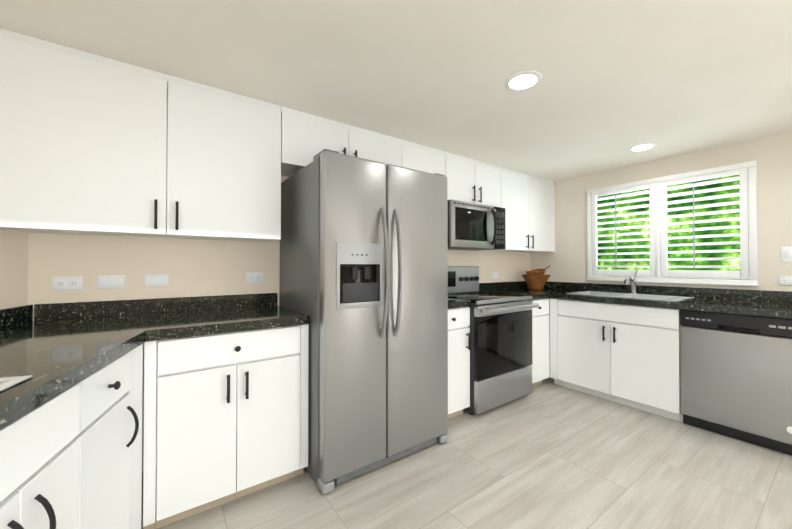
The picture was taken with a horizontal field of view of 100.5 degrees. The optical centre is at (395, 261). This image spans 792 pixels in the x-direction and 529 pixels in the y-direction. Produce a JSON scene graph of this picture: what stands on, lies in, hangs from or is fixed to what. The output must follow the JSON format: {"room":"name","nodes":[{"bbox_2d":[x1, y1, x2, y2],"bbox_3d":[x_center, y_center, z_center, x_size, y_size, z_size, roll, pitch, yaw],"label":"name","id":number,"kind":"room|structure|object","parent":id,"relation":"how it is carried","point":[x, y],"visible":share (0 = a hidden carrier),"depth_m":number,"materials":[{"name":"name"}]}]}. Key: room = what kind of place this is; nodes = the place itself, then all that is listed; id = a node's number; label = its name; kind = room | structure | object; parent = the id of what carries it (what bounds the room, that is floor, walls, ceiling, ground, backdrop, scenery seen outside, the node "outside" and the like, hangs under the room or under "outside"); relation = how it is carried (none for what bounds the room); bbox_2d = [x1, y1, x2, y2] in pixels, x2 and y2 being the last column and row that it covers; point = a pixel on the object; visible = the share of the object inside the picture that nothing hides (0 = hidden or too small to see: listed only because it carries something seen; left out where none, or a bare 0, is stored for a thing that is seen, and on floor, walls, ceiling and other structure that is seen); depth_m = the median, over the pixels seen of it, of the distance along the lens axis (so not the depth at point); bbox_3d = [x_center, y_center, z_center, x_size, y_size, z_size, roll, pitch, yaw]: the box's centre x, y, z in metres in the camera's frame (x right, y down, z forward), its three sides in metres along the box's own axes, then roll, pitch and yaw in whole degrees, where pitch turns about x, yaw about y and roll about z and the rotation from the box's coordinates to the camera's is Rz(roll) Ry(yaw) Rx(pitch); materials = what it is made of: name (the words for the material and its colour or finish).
{"room":"kitchen","nodes":[
{"label":"kitchen","id":0,"kind":"room"},
{"bbox_2d":[0,229,28,308],"bbox_3d":[-1.149,0.094,-0.393,0.120,2.225,4.850,0,-1,-21],"label":"wall","id":1,"kind":"structure","parent":0,"point":[13,268],"depth_m":1.57,"materials":[{"name":"beige paint"}]},
{"bbox_2d":[28,176,529,471],"bbox_3d":[-0.193,0.129,2.933,4.890,2.225,0.120,0,-1,-36],"label":"wall","id":2,"kind":"structure","parent":0,"point":[195,267],"depth_m":1.99,"materials":[{"name":"beige paint"}]},
{"bbox_2d":[52,276,82,290],"bbox_3d":[-1.740,0.114,1.744,0.116,0.072,0.008,0,-1,-36],"label":"electrical outlet","id":3,"kind":"object","parent":2,"relation":"attached to","point":[69,283],"visible":1,"depth_m":1.74,"materials":[{"name":"white plastic"}]},
{"bbox_2d":[97,275,124,288],"bbox_3d":[-1.598,0.112,1.847,0.116,0.072,0.007,0,-1,-36],"label":"light switch","id":4,"kind":"object","parent":2,"relation":"attached to","point":[110,281],"visible":1,"depth_m":1.84,"materials":[{"name":"white plastic"}]},
{"bbox_2d":[0,28,280,241],"bbox_3d":[-1.313,-0.568,1.835,1.238,0.852,0.364,0,-1,-36],"label":"upper cabinet","id":5,"kind":"object","parent":2,"relation":"attached to","point":[92,144],"visible":1,"depth_m":1.64,"materials":[{"name":"white wood"}]},
{"bbox_2d":[145,274,168,286],"bbox_3d":[-1.429,0.111,1.968,0.116,0.072,0.007,0,-1,-36],"label":"light switch","id":6,"kind":"object","parent":2,"relation":"attached to","point":[153,280],"visible":1,"depth_m":1.97,"materials":[{"name":"white plastic"}]},
{"bbox_2d":[246,272,263,282],"bbox_3d":[-0.980,0.110,2.289,0.116,0.072,0.008,0,-1,-36],"label":"electrical outlet","id":7,"kind":"object","parent":2,"relation":"attached to","point":[254,277],"visible":1,"depth_m":2.29,"materials":[{"name":"white plastic"}]},
{"bbox_2d":[281,106,404,176],"bbox_3d":[-0.433,-0.808,2.490,0.948,0.360,0.330,0,-1,-36],"label":"upper cabinet","id":8,"kind":"object","parent":2,"relation":"attached to","point":[306,138],"depth_m":2.27,"materials":[{"name":"white wood"}]},
{"bbox_2d":[405,141,445,175],"bbox_3d":[0.149,-0.804,2.908,0.485,0.360,0.330,0,-1,-36],"label":"upper cabinet","id":9,"kind":"object","parent":2,"relation":"attached to","point":[418,157],"depth_m":2.78,"materials":[{"name":"white wood"}]},
{"bbox_2d":[445,152,500,206],"bbox_3d":[0.674,-0.760,3.263,0.780,0.438,0.364,0,-1,-36],"label":"upper cabinet","id":10,"kind":"object","parent":2,"relation":"attached to","point":[473,181],"visible":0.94,"depth_m":3.12,"materials":[{"name":"white wood"}]},
{"bbox_2d":[448,199,505,250],"bbox_3d":[0.690,-0.333,3.209,0.765,0.412,0.462,0,-1,-36],"label":"microwave","id":11,"kind":"object","parent":10,"relation":"attached to","point":[474,227],"visible":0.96,"depth_m":3.04,"materials":[{"name":"grey metal"}]},
{"bbox_2d":[492,271,497,277],"bbox_3d":[1.149,0.146,3.816,0.116,0.072,0.008,0,-1,-36],"label":"electrical outlet","id":12,"kind":"object","parent":2,"relation":"attached to","point":[494,274],"visible":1,"depth_m":3.81,"materials":[{"name":"white plastic"}]},
{"bbox_2d":[480,167,554,251],"bbox_3d":[1.415,-0.548,3.792,1.038,0.852,0.364,0,-1,-36],"label":"upper cabinet","id":13,"kind":"object","parent":2,"relation":"attached to","point":[528,203],"visible":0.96,"depth_m":3.65,"materials":[{"name":"white wood"}]},
{"bbox_2d":[0,0,791,181],"bbox_3d":[0.449,-1.038,0.686,6.840,0.060,4.900,0,-1,-36],"label":"ceiling","id":14,"kind":"structure","parent":0,"point":[668,78],"depth_m":1.65,"materials":[{"name":"paint"}]},
{"bbox_2d":[504,71,541,90],"bbox_3d":[0.699,-0.992,1.813,0.196,0.006,0.196,0,-1,-36],"label":"recessed light","id":15,"kind":"object","parent":14,"relation":"in","point":[523,80],"visible":1,"depth_m":1.80,"materials":[{"name":"white"}]},
{"bbox_2d":[628,143,655,150],"bbox_3d":[2.113,-0.981,2.827,0.196,0.006,0.196,0,-1,-36],"label":"recessed light","id":16,"kind":"object","parent":14,"relation":"in","point":[642,147],"visible":1,"depth_m":2.82,"materials":[{"name":"white"}]},
{"bbox_2d":[141,377,791,528],"bbox_3d":[0.449,1.247,0.662,6.840,0.060,4.900,0,-1,-36],"label":"floor","id":17,"kind":"structure","parent":0,"point":[547,453],"depth_m":1.83,"materials":[{"name":"tile"}]},
{"bbox_2d":[0,383,79,528],"bbox_3d":[-1.064,0.777,0.508,0.675,0.877,0.718,0,-1,-21],"label":"base cabinet","id":18,"kind":"object","parent":17,"relation":"on","point":[39,467],"visible":1,"depth_m":0.80,"materials":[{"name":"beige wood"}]},
{"bbox_2d":[74,352,138,528],"bbox_3d":[-1.255,0.783,1.015,0.675,0.877,0.360,0,-1,-21],"label":"base cabinet","id":19,"kind":"object","parent":17,"relation":"on","point":[103,435],"visible":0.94,"depth_m":1.11,"materials":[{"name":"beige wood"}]},
{"bbox_2d":[126,344,142,528],"bbox_3d":[-1.172,0.786,1.316,0.216,0.877,0.141,0,-1,-21],"label":"base cabinet","id":20,"kind":"object","parent":17,"relation":"on","point":[135,453],"visible":0.2,"depth_m":1.35,"materials":[{"name":"white wood"}]},
{"bbox_2d":[143,340,156,528],"bbox_3d":[-1.140,0.788,1.528,0.043,0.877,0.216,0,-1,-36],"label":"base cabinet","id":21,"kind":"object","parent":17,"relation":"on","point":[149,468],"visible":0.85,"depth_m":1.44,"materials":[{"name":"white wood"}]},
{"bbox_2d":[156,325,299,528],"bbox_3d":[-0.968,0.792,1.882,0.646,0.877,0.667,0,-1,-36],"label":"base cabinet","id":22,"kind":"object","parent":17,"relation":"on","point":[228,417],"visible":1,"depth_m":1.61,"materials":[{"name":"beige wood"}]},
{"bbox_2d":[0,293,309,341],"bbox_3d":[-1.224,0.282,1.720,1.353,0.133,0.642,0,-1,-36],"label":"countertop","id":23,"kind":"structure","parent":22,"relation":"on","point":[155,319],"depth_m":1.75,"materials":[{"name":"stone"}]},
{"bbox_2d":[295,324,308,475],"bbox_3d":[-0.691,0.794,2.092,0.045,0.877,0.609,0,-1,-36],"label":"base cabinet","id":24,"kind":"object","parent":17,"relation":"on","point":[304,335],"visible":0.25,"depth_m":1.84,"materials":[{"name":"white wood"}]},
{"bbox_2d":[279,149,447,494],"bbox_3d":[-0.216,0.316,2.279,0.912,1.836,0.867,0,-1,-36],"label":"fridge","id":25,"kind":"object","parent":17,"relation":"on","point":[364,264],"visible":0.96,"depth_m":1.92,"materials":[{"name":"grey metal"}]},
{"bbox_2d":[448,307,469,418],"bbox_3d":[0.257,0.801,2.761,0.400,0.877,0.667,0,-1,-36],"label":"base cabinet","id":26,"kind":"object","parent":17,"relation":"on","point":[458,361],"visible":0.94,"depth_m":2.57,"materials":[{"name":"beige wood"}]},
{"bbox_2d":[448,298,470,308],"bbox_3d":[0.250,0.293,2.776,0.401,0.133,0.642,0,-1,-36],"label":"countertop","id":27,"kind":"structure","parent":26,"relation":"on","point":[455,303],"depth_m":2.57,"materials":[{"name":"stone"}]},
{"bbox_2d":[448,266,538,414],"bbox_3d":[0.766,0.642,3.055,0.762,1.200,0.769,0,-1,-36],"label":"stove","id":28,"kind":"object","parent":17,"relation":"on","point":[500,326],"visible":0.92,"depth_m":2.78,"materials":[{"name":"grey metal"}]},
{"bbox_2d":[532,299,549,386],"bbox_3d":[1.210,0.808,3.444,0.406,0.877,0.667,0,-1,-36],"label":"base cabinet","id":29,"kind":"object","parent":17,"relation":"on","point":[540,348],"visible":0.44,"depth_m":3.23,"materials":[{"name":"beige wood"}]},
{"bbox_2d":[479,281,550,299],"bbox_3d":[1.203,0.300,3.444,0.390,0.133,0.668,0,-1,-36],"label":"countertop","id":30,"kind":"structure","parent":29,"relation":"on","point":[515,287],"depth_m":3.69,"materials":[{"name":"stone"}]},
{"bbox_2d":[522,274,550,289],"bbox_3d":[1.627,0.236,3.826,0.316,0.172,0.316,0,-1,-36],"label":"bowl","id":31,"kind":"object","parent":30,"relation":"on","point":[535,282],"visible":0.98,"depth_m":3.74,"materials":[{"name":"brown wood"}]},
{"bbox_2d":[526,271,540,274],"bbox_3d":[1.586,0.140,3.797,0.164,0.068,0.164,0,-1,-36],"label":"bowl","id":32,"kind":"object","parent":31,"relation":"in","point":[533,273],"visible":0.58,"depth_m":3.73,"materials":[{"name":"brown wood"}]},
{"bbox_2d":[530,265,549,274],"bbox_3d":[1.720,0.104,3.900,0.307,0.130,0.172,0,-1,-36],"label":"bowl","id":33,"kind":"object","parent":31,"relation":"in","point":[542,271],"visible":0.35,"depth_m":3.90,"materials":[{"name":"brown wood"}]},
{"bbox_2d":[550,298,561,385],"bbox_3d":[1.728,0.808,3.399,0.370,0.877,0.077,0,-1,-36],"label":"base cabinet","id":34,"kind":"object","parent":17,"relation":"on","point":[554,339],"visible":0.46,"depth_m":3.29,"materials":[{"name":"white wood"}]},
{"bbox_2d":[558,299,683,421],"bbox_3d":[2.132,0.804,3.061,0.707,0.877,0.939,0,-1,-36],"label":"base cabinet","id":35,"kind":"object","parent":17,"relation":"on","point":[627,355],"visible":1,"depth_m":2.80,"materials":[{"name":"white wood"}]},
{"bbox_2d":[547,281,791,318],"bbox_3d":[2.334,0.293,2.797,0.694,0.133,3.038,0,-1,-36],"label":"countertop","id":36,"kind":"structure","parent":35,"relation":"on","point":[766,303],"depth_m":2.69,"materials":[{"name":"stone"}]},
{"bbox_2d":[566,291,694,309],"bbox_3d":[2.141,0.398,3.060,0.495,0.178,0.860,0,-1,-36],"label":"sink","id":37,"kind":"object","parent":36,"relation":"in","point":[641,296],"visible":0.31,"depth_m":3.07,"materials":[{"name":"white ceramic"}]},
{"bbox_2d":[624,270,637,293],"bbox_3d":[2.282,0.197,3.202,0.248,0.236,0.062,0,-1,-36],"label":"faucet","id":38,"kind":"object","parent":36,"relation":"on","point":[632,283],"visible":0.98,"depth_m":3.22,"materials":[{"name":"silver metal"}]},
{"bbox_2d":[680,309,791,455],"bbox_3d":[2.600,0.797,2.434,0.678,0.877,0.616,0,-1,-36],"label":"dishwasher","id":39,"kind":"object","parent":17,"relation":"on","point":[736,375],"visible":1,"depth_m":2.24,"materials":[{"name":"grey metal"}]},
{"bbox_3d":[-0.728,0.768,-0.383,0.675,0.877,1.183,0,-1,-21],"label":"cabinet","id":40,"kind":"object","parent":17,"relation":"on","visible":0},
{"bbox_2d":[0,305,145,429],"bbox_3d":[-1.045,0.269,0.417,0.642,0.132,2.896,0,-1,-21],"label":"countertop","id":41,"kind":"structure","parent":40,"relation":"on","point":[54,366],"depth_m":1.01,"materials":[{"name":"stone"}]},
{"bbox_2d":[0,375,32,391],"bbox_3d":[-1.043,0.370,0.487,0.482,0.178,0.548,0,-1,-21],"label":"sink","id":42,"kind":"object","parent":41,"relation":"in","point":[6,383],"visible":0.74,"depth_m":0.79,"materials":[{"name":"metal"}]},
{"bbox_2d":[530,131,791,358],"bbox_3d":[3.033,0.124,2.527,0.120,2.225,4.540,0,-1,-36],"label":"wall","id":43,"kind":"structure","parent":0,"point":[566,260],"depth_m":2.88,"materials":[{"name":"beige paint"}]},
{"bbox_2d":[586,160,758,285],"bbox_3d":[2.500,-0.304,3.141,0.036,1.006,1.295,0,-1,-36],"label":"window","id":44,"kind":"structure","parent":43,"relation":"in","point":[752,217],"depth_m":2.96,"materials":[{"name":"white"}]},
{"bbox_2d":[591,183,655,276],"bbox_3d":[2.327,-0.302,3.394,0.074,0.908,0.574,0,-1,-36],"label":"window panel","id":45,"kind":"object","parent":44,"relation":"attached to","point":[651,272],"visible":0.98,"depth_m":3.37,"materials":[{"name":"white painted wood"},{"name":"clear glass"}]},
{"bbox_2d":[660,168,748,279],"bbox_3d":[2.684,-0.307,2.897,0.074,0.908,0.574,0,-1,-36],"label":"window shutter","id":46,"kind":"object","parent":44,"relation":"attached to","point":[743,250],"visible":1,"depth_m":2.86,"materials":[{"name":"white plastic"},{"name":"glass"}]},
{"bbox_2d":[779,276,791,284],"bbox_3d":[2.983,0.141,2.486,0.008,0.072,0.116,0,-1,-36],"label":"electrical outlet","id":47,"kind":"object","parent":43,"relation":"attached to","point":[785,280],"visible":1,"depth_m":2.51,"materials":[{"name":"white plastic"}]},
{"bbox_2d":[781,246,791,261],"bbox_3d":[2.977,-0.058,2.496,0.009,0.116,0.072,0,-1,-36],"label":"light switch","id":48,"kind":"object","parent":43,"relation":"attached to","point":[786,254],"visible":1,"depth_m":2.50,"materials":[{"name":"white plastic"}]},
{"label":"outside","id":49,"kind":"structure","parent":0,"visible":0},
{"bbox_2d":[597,174,740,279],"bbox_3d":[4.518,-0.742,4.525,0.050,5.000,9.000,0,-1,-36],"label":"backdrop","id":50,"kind":"structure","parent":49,"point":[711,239],"depth_m":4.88,"materials":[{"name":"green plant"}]}
]}

